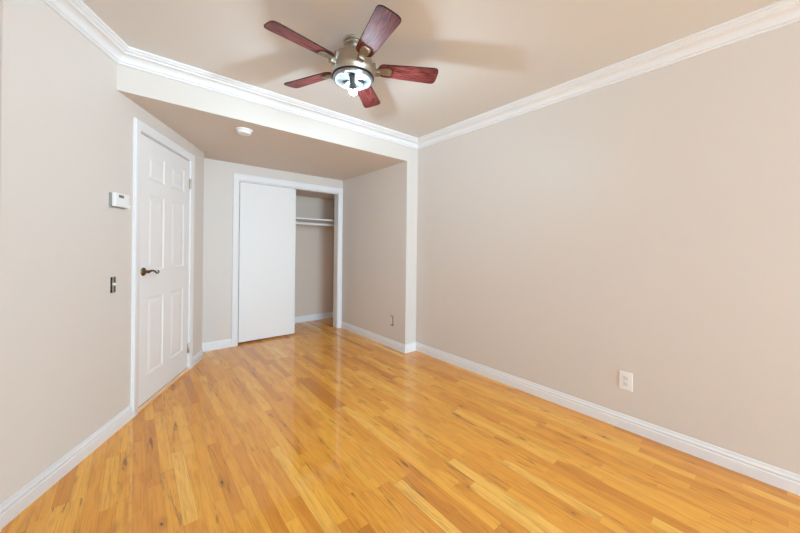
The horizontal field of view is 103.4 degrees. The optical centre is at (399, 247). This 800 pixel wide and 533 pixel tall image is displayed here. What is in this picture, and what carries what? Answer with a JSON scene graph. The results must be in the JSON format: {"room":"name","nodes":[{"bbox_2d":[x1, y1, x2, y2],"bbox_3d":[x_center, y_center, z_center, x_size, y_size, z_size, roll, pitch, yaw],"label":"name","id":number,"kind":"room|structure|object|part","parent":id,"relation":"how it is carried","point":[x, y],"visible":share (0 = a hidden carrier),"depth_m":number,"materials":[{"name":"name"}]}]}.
{"room":"empty bedroom","nodes":[
{"label":"empty bedroom","id":0,"kind":"room"},
{"bbox_2d":[0,0,2,225],"bbox_3d":[0.703,-0.012,-1.615,0.120,2.480,7.822,1,0,-40],"label":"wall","id":1,"kind":"structure","parent":0,"point":[1,1],"depth_m":1.33,"materials":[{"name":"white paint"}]},
{"bbox_2d":[0,404,132,531],"bbox_3d":[0.683,1.179,-1.173,0.438,0.097,8.508,1,0,-40],"label":"baseboard","id":2,"kind":"structure","parent":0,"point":[13,506],"depth_m":1.62,"materials":[{"name":"white paint"}]},
{"bbox_2d":[0,0,203,503],"bbox_3d":[-1.971,-0.042,2.363,0.120,2.480,2.105,1,0,-12],"label":"wall","id":3,"kind":"structure","parent":0,"point":[67,139],"depth_m":1.64,"materials":[{"name":"white paint"}]},
{"bbox_2d":[110,277,115,292],"bbox_3d":[-1.868,0.240,2.026,0.075,0.103,0.049,1,0,-12],"label":"light switch","id":4,"kind":"object","parent":3,"relation":"attached to","point":[112,279],"visible":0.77,"depth_m":2.03,"materials":[{"name":"silver"}]},
{"bbox_2d":[109,192,132,209],"bbox_3d":[-1.834,-0.302,2.095,0.035,0.098,0.222,1,0,-12],"label":"thermostat","id":5,"kind":"object","parent":3,"relation":"attached to","point":[116,200],"visible":1,"depth_m":2.03,"materials":[{"name":"white plastic"}]},
{"bbox_3d":[-1.837,-0.302,2.051,0.012,0.090,0.138,1,0,-12],"label":"plate","id":6,"kind":"part","parent":5,"relation":"part of","materials":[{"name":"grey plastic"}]},
{"bbox_2d":[131,118,194,417],"bbox_3d":[-2.028,0.141,2.674,0.138,2.112,0.951,1,0,-12],"label":"door frame","id":7,"kind":"structure","parent":3,"relation":"attached to","point":[139,126],"depth_m":2.26,"materials":[{"name":"white paint"}]},
{"bbox_2d":[138,134,191,406],"bbox_3d":[-1.971,0.166,2.691,0.088,1.996,0.812,1,0,-12],"label":"door","id":8,"kind":"structure","parent":3,"relation":"in","point":[166,183],"depth_m":2.62,"materials":[{"name":"white paint"}]},
{"bbox_3d":[-1.888,0.181,2.351,0.042,0.062,0.062,1,0,-12],"label":"handle","id":9,"kind":"part","parent":8,"relation":"part of","materials":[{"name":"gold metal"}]},
{"bbox_3d":[-1.966,0.678,2.511,0.034,0.590,0.235,1,0,-12],"label":"panel","id":10,"kind":"part","parent":8,"relation":"part of","materials":[{"name":"white paint"}]},
{"bbox_3d":[-1.956,-0.117,2.511,0.034,0.580,0.235,1,0,-12],"label":"panel","id":11,"kind":"part","parent":8,"relation":"part of","materials":[{"name":"white paint"}]},
{"bbox_3d":[-1.951,-0.617,2.511,0.034,0.200,0.235,1,0,-12],"label":"panel","id":12,"kind":"part","parent":8,"relation":"part of","materials":[{"name":"white paint"}]},
{"bbox_3d":[-2.035,0.677,2.850,0.034,0.590,0.235,1,0,-12],"label":"panel","id":13,"kind":"part","parent":8,"relation":"part of","materials":[{"name":"white paint"}]},
{"bbox_3d":[-2.026,-0.118,2.850,0.034,0.580,0.235,1,0,-12],"label":"panel","id":14,"kind":"part","parent":8,"relation":"part of","materials":[{"name":"white paint"}]},
{"bbox_3d":[-2.021,-0.618,2.850,0.034,0.200,0.235,1,0,-12],"label":"panel","id":15,"kind":"part","parent":8,"relation":"part of","materials":[{"name":"white paint"}]},
{"bbox_2d":[42,0,799,148],"bbox_3d":[1.746,-1.194,-0.406,3.012,0.092,8.352,1,0,-40],"label":"crown molding","id":16,"kind":"structure","parent":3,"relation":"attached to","point":[783,13],"depth_m":2.16,"materials":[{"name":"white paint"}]},
{"bbox_2d":[117,64,417,180],"bbox_3d":[-1.334,-1.145,3.495,2.715,0.260,1.583,1,0,-40],"label":"ceiling","id":17,"kind":"structure","parent":0,"point":[209,120],"depth_m":2.91,"materials":[{"name":"white paint"}]},
{"bbox_2d":[236,127,252,135],"bbox_3d":[-1.346,-0.997,2.731,0.132,0.037,0.132,1,0,-40],"label":"smoke detector","id":18,"kind":"object","parent":17,"relation":"attached to","point":[243,131],"visible":1,"depth_m":2.69,"materials":[{"name":"white plastic"}]},
{"bbox_2d":[202,158,342,342],"bbox_3d":[-1.655,0.091,4.199,1.941,2.220,0.110,1,0,-40],"label":"wall","id":19,"kind":"structure","parent":0,"point":[218,175],"depth_m":3.73,"materials":[{"name":"white paint"}]},
{"bbox_2d":[238,182,292,342],"bbox_3d":[-1.735,0.184,4.114,0.664,1.984,0.030,1,0,-40],"label":"door","id":20,"kind":"structure","parent":19,"relation":"in","point":[265,211],"depth_m":4.08,"materials":[{"name":"white paint"}]},
{"bbox_2d":[231,173,342,346],"bbox_3d":[-1.485,0.155,4.334,1.497,2.097,0.133,1,0,-40],"label":"door frame","id":21,"kind":"structure","parent":19,"relation":"attached to","point":[236,176],"depth_m":4.27,"materials":[{"name":"white paint"}]},
{"bbox_2d":[291,189,295,333],"bbox_3d":[-1.732,0.190,4.168,0.703,1.994,0.032,1,0,-40],"label":"door","id":22,"kind":"structure","parent":19,"relation":"in","point":[294,190],"depth_m":4.37,"materials":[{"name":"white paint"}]},
{"bbox_2d":[295,196,333,316],"bbox_3d":[-1.877,-0.041,4.899,1.980,2.480,0.080,1,0,-40],"label":"wall","id":23,"kind":"structure","parent":0,"point":[313,244],"depth_m":5.22,"materials":[{"name":"beige paint"}]},
{"bbox_2d":[296,190,334,199],"bbox_3d":[-1.655,-0.850,4.645,1.980,0.048,0.583,1,0,-40],"label":"ceiling","id":24,"kind":"structure","parent":0,"point":[298,192],"depth_m":4.95,"materials":[{"name":"beige paint"}]},
{"bbox_2d":[332,216,333,311],"bbox_3d":[-1.663,-0.039,4.644,1.980,2.480,0.585,1,0,-40],"label":"wall","id":25,"kind":"structure","parent":0,"point":[333,216],"depth_m":5.44,"materials":[{"name":"beige paint"}]},
{"bbox_2d":[295,312,332,322],"bbox_3d":[-1.680,1.153,4.648,1.820,0.097,0.575,1,0,-40],"label":"baseboard","id":26,"kind":"structure","parent":25,"relation":"attached to","point":[312,317],"depth_m":5.22,"materials":[{"name":"white paint"}]},
{"bbox_2d":[296,217,333,226],"bbox_3d":[-1.693,-0.401,4.685,1.820,0.072,0.480,1,0,-40],"label":"closet shelf","id":27,"kind":"object","parent":25,"relation":"attached to","point":[298,219],"visible":0.19,"depth_m":4.88,"materials":[{"name":"white paint"}]},
{"bbox_2d":[296,222,333,226],"bbox_3d":[-1.648,-0.365,4.631,1.820,0.064,0.064,1,0,-40],"label":"closet rod","id":28,"kind":"object","parent":25,"relation":"attached to","point":[298,223],"visible":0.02,"depth_m":4.88,"materials":[{"name":"white paint"}]},
{"bbox_2d":[342,161,417,344],"bbox_3d":[-0.338,0.106,4.271,0.169,2.220,1.473,1,0,-40],"label":"wall","id":29,"kind":"structure","parent":0,"point":[379,239],"depth_m":4.01,"materials":[{"name":"white paint"}]},
{"bbox_2d":[0,318,799,532],"bbox_3d":[0.912,1.290,0.321,3.912,0.120,10.900,1,0,-40],"label":"floor","id":30,"kind":"structure","parent":0,"point":[319,427],"depth_m":1.78,"materials":[{"name":"brown wood"}]},
{"bbox_2d":[138,368,188,411],"bbox_3d":[-2.040,1.184,2.674,0.136,0.027,0.807,1,0,-12],"label":"threshold","id":31,"kind":"object","parent":30,"relation":"on","point":[142,406],"visible":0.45,"depth_m":2.60,"materials":[{"name":"brown wood"}]},
{"bbox_2d":[82,0,781,137],"bbox_3d":[0.942,-1.300,0.321,3.912,0.100,10.900,1,0,-40],"label":"ceiling","id":32,"kind":"structure","parent":0,"point":[487,55],"depth_m":1.91,"materials":[{"name":"white paint"}]},
{"bbox_2d":[264,4,437,107],"bbox_3d":[-0.298,-1.101,1.906,1.008,0.326,1.024,1,0,-40],"label":"ceiling fan","id":33,"kind":"object","parent":32,"relation":"hanging from","point":[353,69],"visible":1,"depth_m":1.83,"materials":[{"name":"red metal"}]},
{"bbox_3d":[-0.523,-1.102,1.689,0.374,0.007,0.126,1,13,-46],"label":"blade","id":34,"kind":"part","parent":33,"relation":"part of","materials":[{"name":"brown wood"}]},
{"bbox_3d":[-0.591,-1.103,2.083,0.374,0.007,0.126,1,13,26],"label":"blade","id":35,"kind":"part","parent":33,"relation":"part of","materials":[{"name":"brown wood"}]},
{"bbox_3d":[-0.287,-0.963,1.942,0.052,0.051,0.052,1,0,-40],"label":"light bulb","id":36,"kind":"part","parent":33,"relation":"part of","materials":[{"name":"white glass"}]},
{"bbox_3d":[-0.237,-1.099,2.268,0.126,0.007,0.374,-12,-2,8],"label":"blade","id":37,"kind":"part","parent":33,"relation":"part of","materials":[{"name":"brown wood"}]},
{"bbox_3d":[-0.128,-1.097,1.631,0.126,0.007,0.374,15,-7,-27],"label":"blade","id":38,"kind":"part","parent":33,"relation":"part of","materials":[{"name":"brown wood"}]},
{"bbox_3d":[0.049,-1.095,1.990,0.374,0.007,0.126,1,-13,-10],"label":"blade","id":39,"kind":"part","parent":33,"relation":"part of","materials":[{"name":"brown wood"}]},
{"bbox_2d":[416,22,799,474],"bbox_3d":[2.458,0.008,1.165,0.120,2.480,9.825,1,0,-40],"label":"wall","id":40,"kind":"structure","parent":0,"point":[646,226],"depth_m":2.08,"materials":[{"name":"white paint"}]},
{"bbox_2d":[341,321,799,495],"bbox_3d":[2.335,1.198,1.059,0.185,0.097,9.805,1,0,-40],"label":"baseboard","id":41,"kind":"structure","parent":40,"relation":"attached to","point":[788,481],"depth_m":2.14,"materials":[{"name":"white paint"}]},
{"bbox_2d":[619,371,632,391],"bbox_3d":[1.538,0.909,2.150,0.009,0.122,0.076,1,0,-40],"label":"wall outlet","id":42,"kind":"object","parent":40,"relation":"attached to","point":[625,378],"visible":1,"depth_m":2.15,"materials":[{"name":"white plastic"}]},
{"bbox_3d":[-2.244,0.085,3.470,0.100,2.220,0.251,1,0,-40],"label":"wall","id":43,"kind":"structure","parent":0,"visible":0},
{"bbox_2d":[193,339,231,366],"bbox_3d":[-2.177,1.147,3.490,0.256,0.097,0.667,1,0,4],"label":"baseboard","id":44,"kind":"structure","parent":43,"relation":"attached to","point":[208,346],"depth_m":3.66,"materials":[{"name":"white paint"}]}
]}

